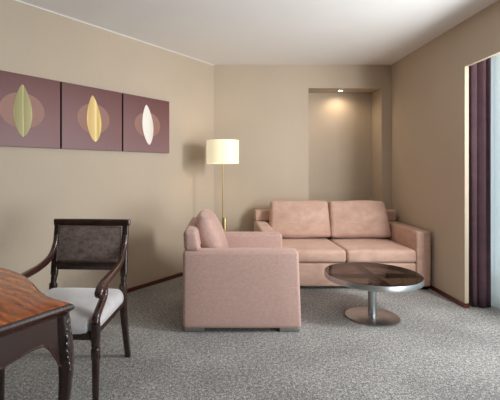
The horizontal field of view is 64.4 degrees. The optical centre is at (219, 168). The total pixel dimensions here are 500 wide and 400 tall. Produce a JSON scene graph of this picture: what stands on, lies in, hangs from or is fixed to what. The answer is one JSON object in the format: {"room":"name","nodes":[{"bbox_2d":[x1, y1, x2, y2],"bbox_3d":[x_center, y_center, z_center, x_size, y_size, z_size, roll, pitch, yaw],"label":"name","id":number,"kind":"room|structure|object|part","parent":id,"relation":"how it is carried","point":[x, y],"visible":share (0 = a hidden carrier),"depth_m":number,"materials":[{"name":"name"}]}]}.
{"room":"hotel room","nodes":[
{"label":"hotel room","id":0,"kind":"room"},
{"bbox_2d":[0,0,213,292],"bbox_3d":[-2.634,-0.040,1.942,0.120,2.600,8.137,0,0,38],"label":"wall","id":1,"kind":"structure","parent":0,"point":[160,194],"depth_m":3.79,"materials":[{"name":"beige paint"}]},
{"bbox_2d":[0,70,59,148],"bbox_3d":[-1.584,-0.462,3.158,0.033,0.580,0.640,0,0,38],"label":"print","id":2,"kind":"object","parent":1,"relation":"attached to","point":[29,105],"visible":1,"depth_m":3.19},
{"bbox_2d":[0,92,44,127],"bbox_3d":[-1.573,-0.462,3.150,0.002,0.285,0.360,0,0,38],"label":"circle","id":3,"kind":"object","parent":2,"relation":"attached to","point":[7,103],"depth_m":3.09,"materials":[{"name":"paint"}]},
{"bbox_2d":[13,84,31,136],"bbox_3d":[-1.572,-0.462,3.149,0.002,0.420,0.150,0,0,38],"label":"leaf","id":4,"kind":"object","parent":2,"relation":"attached to","point":[22,93],"depth_m":3.15,"materials":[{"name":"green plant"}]},
{"bbox_2d":[60,82,121,150],"bbox_3d":[-1.181,-0.462,3.674,0.033,0.580,0.640,0,0,38],"label":"print","id":5,"kind":"object","parent":1,"relation":"attached to","point":[90,117],"visible":1,"depth_m":3.63},
{"bbox_2d":[77,104,109,131],"bbox_3d":[-1.170,-0.462,3.666,0.002,0.275,0.345,0,0,38],"label":"circle","id":6,"kind":"object","parent":5,"relation":"attached to","point":[82,113],"depth_m":3.60,"materials":[{"name":"paint"}]},
{"bbox_2d":[87,95,100,141],"bbox_3d":[-1.168,-0.462,3.666,0.002,0.430,0.154,0,0,38],"label":"leaf","id":7,"kind":"object","parent":5,"relation":"attached to","point":[93,101],"depth_m":3.66,"materials":[{"name":"yellow plant"}]},
{"bbox_2d":[15,0,212,64],"bbox_3d":[-2.545,-1.336,1.953,0.006,0.006,8.010,0,0,38],"label":"trim","id":8,"kind":"structure","parent":1,"relation":"attached to","point":[15,0],"depth_m":3.78,"materials":[{"name":"paint"}]},
{"bbox_2d":[122,93,168,152],"bbox_3d":[-0.776,-0.462,4.192,0.033,0.580,0.640,0,0,38],"label":"print","id":9,"kind":"object","parent":1,"relation":"attached to","point":[145,121],"visible":1,"depth_m":4.15},
{"bbox_2d":[135,113,159,136],"bbox_3d":[-0.765,-0.462,4.184,0.002,0.262,0.355,0,0,38],"label":"circle","id":10,"kind":"object","parent":9,"relation":"attached to","point":[138,121],"depth_m":4.13,"materials":[{"name":"paint"}]},
{"bbox_2d":[142,105,152,144],"bbox_3d":[-0.763,-0.462,4.184,0.002,0.425,0.153,0,0,38],"label":"leaf","id":11,"kind":"object","parent":9,"relation":"attached to","point":[147,122],"depth_m":4.18,"materials":[{"name":"white paint"}]},
{"bbox_2d":[127,272,182,292],"bbox_3d":[-2.542,1.240,1.951,0.012,0.040,8.010,0,0,38],"label":"baseboard","id":12,"kind":"structure","parent":1,"relation":"attached to","point":[151,283],"depth_m":4.28,"materials":[{"name":"brown wood"}]},
{"bbox_2d":[4,276,499,399],"bbox_3d":[-1.107,1.310,2.125,8.214,0.100,6.950,0,0,0],"label":"floor","id":13,"kind":"structure","parent":0,"point":[439,349],"depth_m":2.65,"materials":[{"name":"grey carpet"}]},
{"bbox_2d":[0,268,74,399],"bbox_3d":[-1.229,0.880,1.648,1.339,0.762,0.734,0,0,38],"label":"writing desk","id":14,"kind":"object","parent":13,"relation":"on","point":[31,320],"visible":1,"depth_m":1.43,"materials":[{"name":"brown wood"}]},
{"bbox_3d":[-0.721,0.671,1.251,0.025,0.106,0.478,0,0,38],"label":"bead moulding","id":15,"kind":"part","parent":14,"relation":"part of","materials":[{"name":"brown wood"}]},
{"bbox_3d":[-0.583,0.900,1.463,0.080,0.721,0.061,0,0,-7],"label":"leg","id":16,"kind":"part","parent":14,"relation":"part of","materials":[{"name":"brown wood"}]},
{"bbox_2d":[0,219,130,399],"bbox_3d":[-0.868,0.799,2.346,0.553,0.931,0.681,0,0,4],"label":"wooden armchair","id":17,"kind":"object","parent":13,"relation":"on","point":[78,244],"visible":0.75,"depth_m":2.55,"materials":[{"name":"brown wood"}]},
{"bbox_3d":[-1.139,1.024,2.051,0.045,0.469,0.045,0,0,4],"label":"leg","id":18,"kind":"part","parent":17,"relation":"part of","materials":[{"name":"brown wood"}]},
{"bbox_3d":[-1.113,0.556,2.358,0.046,0.249,0.561,0,0,5],"label":"arm","id":19,"kind":"part","parent":17,"relation":"part of","materials":[{"name":"brown wood"}]},
{"bbox_3d":[-1.083,0.570,2.599,0.044,0.439,0.103,0,0,4],"label":"post","id":20,"kind":"part","parent":17,"relation":"part of","materials":[{"name":"brown wood"}]},
{"bbox_2d":[43,288,123,333],"bbox_3d":[-0.871,0.813,2.289,0.512,0.136,0.567,0,0,4],"label":"seat cushion","id":21,"kind":"object","parent":17,"relation":"on","point":[85,318],"depth_m":2.22,"materials":[{"name":"white fabric"}]},
{"bbox_3d":[-0.853,0.633,2.579,0.438,0.054,0.034,0,0,4],"label":"rail","id":22,"kind":"part","parent":17,"relation":"part of","materials":[{"name":"brown wood"}]},
{"bbox_3d":[-0.853,0.491,2.583,0.414,0.220,0.004,0,-8,4],"label":"braid trim","id":23,"kind":"part","parent":17,"relation":"part of","materials":[{"name":"fabric"}]},
{"bbox_3d":[-0.852,0.494,2.600,0.428,0.236,0.058,0,-8,4],"label":"panel","id":24,"kind":"part","parent":17,"relation":"part of","materials":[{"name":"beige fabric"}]},
{"bbox_3d":[-0.850,0.357,2.621,0.502,0.046,0.038,0,0,4],"label":"rail","id":25,"kind":"part","parent":17,"relation":"part of","materials":[{"name":"brown wood"}]},
{"bbox_3d":[-0.636,1.024,2.020,0.045,0.469,0.045,0,0,4],"label":"leg","id":26,"kind":"part","parent":17,"relation":"part of","materials":[{"name":"brown wood"}]},
{"bbox_3d":[-0.871,0.848,2.295,0.492,0.055,0.548,0,0,4],"label":"seat frame","id":27,"kind":"part","parent":17,"relation":"part of","materials":[{"name":"brown wood"}]},
{"bbox_3d":[-0.632,0.714,2.084,0.041,0.159,0.167,0,0,4],"label":"arm post","id":28,"kind":"part","parent":17,"relation":"part of","materials":[{"name":"brown wood"}]},
{"bbox_3d":[-0.623,0.556,2.327,0.046,0.249,0.561,0,0,2],"label":"arm","id":29,"kind":"part","parent":17,"relation":"part of","materials":[{"name":"brown wood"}]},
{"bbox_3d":[-0.622,0.570,2.570,0.044,0.439,0.103,0,0,4],"label":"post","id":30,"kind":"part","parent":17,"relation":"part of","materials":[{"name":"brown wood"}]},
{"bbox_3d":[-0.621,1.027,2.595,0.044,0.476,0.155,0,0,4],"label":"leg","id":31,"kind":"part","parent":17,"relation":"part of","materials":[{"name":"brown wood"}]},
{"bbox_2d":[207,139,238,231],"bbox_3d":[0.031,0.470,4.500,0.368,1.580,0.368,0,0,0],"label":"floor lamp","id":32,"kind":"object","parent":13,"relation":"on","point":[219,151],"visible":0.68,"depth_m":4.35,"materials":[{"name":"white fabric"}]},
{"bbox_3d":[0.031,-0.188,4.500,0.368,0.265,0.368,0,0,0],"label":"lamp shade","id":33,"kind":"part","parent":32,"relation":"part of","materials":[{"name":"beige fabric"}]},
{"bbox_3d":[0.051,0.902,4.500,0.042,0.675,0.042,0,0,0],"label":"stem","id":34,"kind":"part","parent":32,"relation":"part of","materials":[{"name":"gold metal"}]},
{"bbox_2d":[183,209,300,331],"bbox_3d":[0.169,0.814,3.493,0.911,0.889,0.963,0,0,0],"label":"armchair","id":35,"kind":"object","parent":13,"relation":"on","point":[231,279],"visible":1,"depth_m":3.01,"materials":[{"name":"pink fabric"}]},
{"bbox_3d":[-0.219,0.553,3.493,0.127,0.168,0.953,0,0,0],"label":"backrest","id":36,"kind":"part","parent":35,"relation":"part of","materials":[{"name":"pink fabric"}]},
{"bbox_2d":[194,209,228,247],"bbox_3d":[-0.074,0.612,3.493,0.237,0.507,0.617,-20,0,0],"label":"cushion","id":37,"kind":"object","parent":35,"relation":"on","point":[212,234],"depth_m":3.22,"materials":[{"name":"pink fabric"}]},
{"bbox_3d":[0.169,0.928,3.091,0.911,0.601,0.160,0,0,0],"label":"arm","id":38,"kind":"part","parent":35,"relation":"part of","materials":[{"name":"pink fabric"}]},
{"bbox_3d":[0.169,0.928,3.894,0.911,0.601,0.160,0,0,0],"label":"arm","id":39,"kind":"part","parent":35,"relation":"part of","materials":[{"name":"pink fabric"}]},
{"bbox_2d":[254,200,430,288],"bbox_3d":[1.309,0.822,4.553,1.766,0.875,0.953,0,0,0],"label":"sofa","id":40,"kind":"object","parent":13,"relation":"on","point":[323,234],"visible":0.66,"depth_m":4.63,"materials":[{"name":"fabric"}]},
{"bbox_3d":[0.505,0.939,4.558,0.158,0.581,0.945,0,0,0],"label":"arm","id":41,"kind":"part","parent":40,"relation":"part of","materials":[{"name":"fabric"}]},
{"bbox_2d":[269,200,330,237],"bbox_3d":[0.951,0.613,4.772,0.729,0.451,0.262,0,-9,0],"label":"cushion","id":42,"kind":"object","parent":40,"relation":"on","point":[293,219],"depth_m":4.66,"materials":[{"name":"fabric"}]},
{"bbox_2d":[282,237,345,262],"bbox_3d":[0.951,0.913,4.479,0.724,0.163,0.805,0,0,0],"label":"seat cushion","id":43,"kind":"object","parent":40,"relation":"on","point":[309,249],"depth_m":4.15,"materials":[{"name":"fabric"}]},
{"bbox_3d":[1.309,0.583,4.950,1.754,0.146,0.150,0,0,0],"label":"backrest","id":44,"kind":"part","parent":40,"relation":"part of","materials":[{"name":"fabric"}]},
{"bbox_2d":[328,200,391,237],"bbox_3d":[1.674,0.611,4.772,0.726,0.451,0.262,0,-9,0],"label":"cushion","id":45,"kind":"object","parent":40,"relation":"on","point":[356,218],"depth_m":4.66,"materials":[{"name":"fabric"}]},
{"bbox_2d":[328,237,415,262],"bbox_3d":[1.677,0.913,4.479,0.724,0.163,0.805,0,0,0],"label":"seat cushion","id":46,"kind":"object","parent":40,"relation":"on","point":[356,249],"depth_m":4.12,"materials":[{"name":"fabric"}]},
{"bbox_3d":[2.113,0.939,4.558,0.158,0.581,0.945,0,0,0],"label":"arm","id":47,"kind":"part","parent":40,"relation":"part of","materials":[{"name":"fabric"}]},
{"bbox_2d":[324,262,423,326],"bbox_3d":[1.291,1.073,3.350,0.786,0.373,0.786,0,0,0],"label":"coffee table","id":48,"kind":"object","parent":13,"relation":"on","point":[373,278],"visible":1,"depth_m":3.27,"materials":[{"name":"metal"}]},
{"bbox_3d":[1.291,0.891,3.350,0.777,0.010,0.777,0,0,0],"label":"glass","id":49,"kind":"part","parent":48,"relation":"part of","materials":[{"name":"brown glass"}]},
{"bbox_2d":[19,0,497,64],"bbox_3d":[-1.107,-1.390,2.125,8.214,0.100,6.950,0,0,0],"label":"ceiling","id":50,"kind":"structure","parent":0,"point":[215,32],"depth_m":3.68,"materials":[{"name":"paint"}]},
{"bbox_2d":[469,57,490,307],"bbox_3d":[2.360,-0.045,3.734,0.188,2.586,0.395,0,0,0],"label":"curtain","id":51,"kind":"object","parent":50,"relation":"hanging from","point":[480,72],"visible":0.6,"depth_m":3.57,"materials":[{"name":"purple fabric"}]},
{"bbox_2d":[491,54,499,307],"bbox_3d":[2.495,-0.046,3.254,0.056,2.583,1.055,0,0,0],"label":"sheer curtain","id":52,"kind":"object","parent":50,"relation":"hanging from","point":[495,60],"visible":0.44,"depth_m":3.55,"materials":[{"name":"white fabric"}]},
{"bbox_2d":[214,65,390,231],"bbox_3d":[1.028,-0.040,5.275,2.415,2.600,0.330,0,0,0],"label":"wall","id":53,"kind":"structure","parent":0,"point":[265,108],"depth_m":5.11,"materials":[{"name":"beige paint"}]},
{"bbox_2d":[309,93,371,202],"bbox_3d":[1.617,-0.040,5.470,1.045,2.600,0.060,0,0,0],"label":"wall","id":54,"kind":"structure","parent":0,"point":[340,124],"depth_m":5.44,"materials":[{"name":"beige paint"}]},
{"bbox_2d":[391,0,499,302],"bbox_3d":[2.231,-0.040,1.930,0.032,2.600,6.460,0,0,0],"label":"wall","id":55,"kind":"structure","parent":0,"point":[428,83],"depth_m":3.99,"materials":[{"name":"beige paint"}]},
{"bbox_2d":[428,285,469,307],"bbox_3d":[2.227,1.240,4.330,0.048,0.040,1.535,0,0,0],"label":"baseboard","id":56,"kind":"structure","parent":55,"relation":"attached to","point":[464,305],"depth_m":3.78,"materials":[{"name":"brown wood"}]},
{"bbox_2d":[465,51,499,302],"bbox_3d":[2.231,0.144,1.312,0.036,2.142,4.524,0,0,0],"label":"trim","id":57,"kind":"structure","parent":55,"relation":"attached to","point":[497,53],"depth_m":3.57,"materials":[{"name":"beige paint"}]}
]}

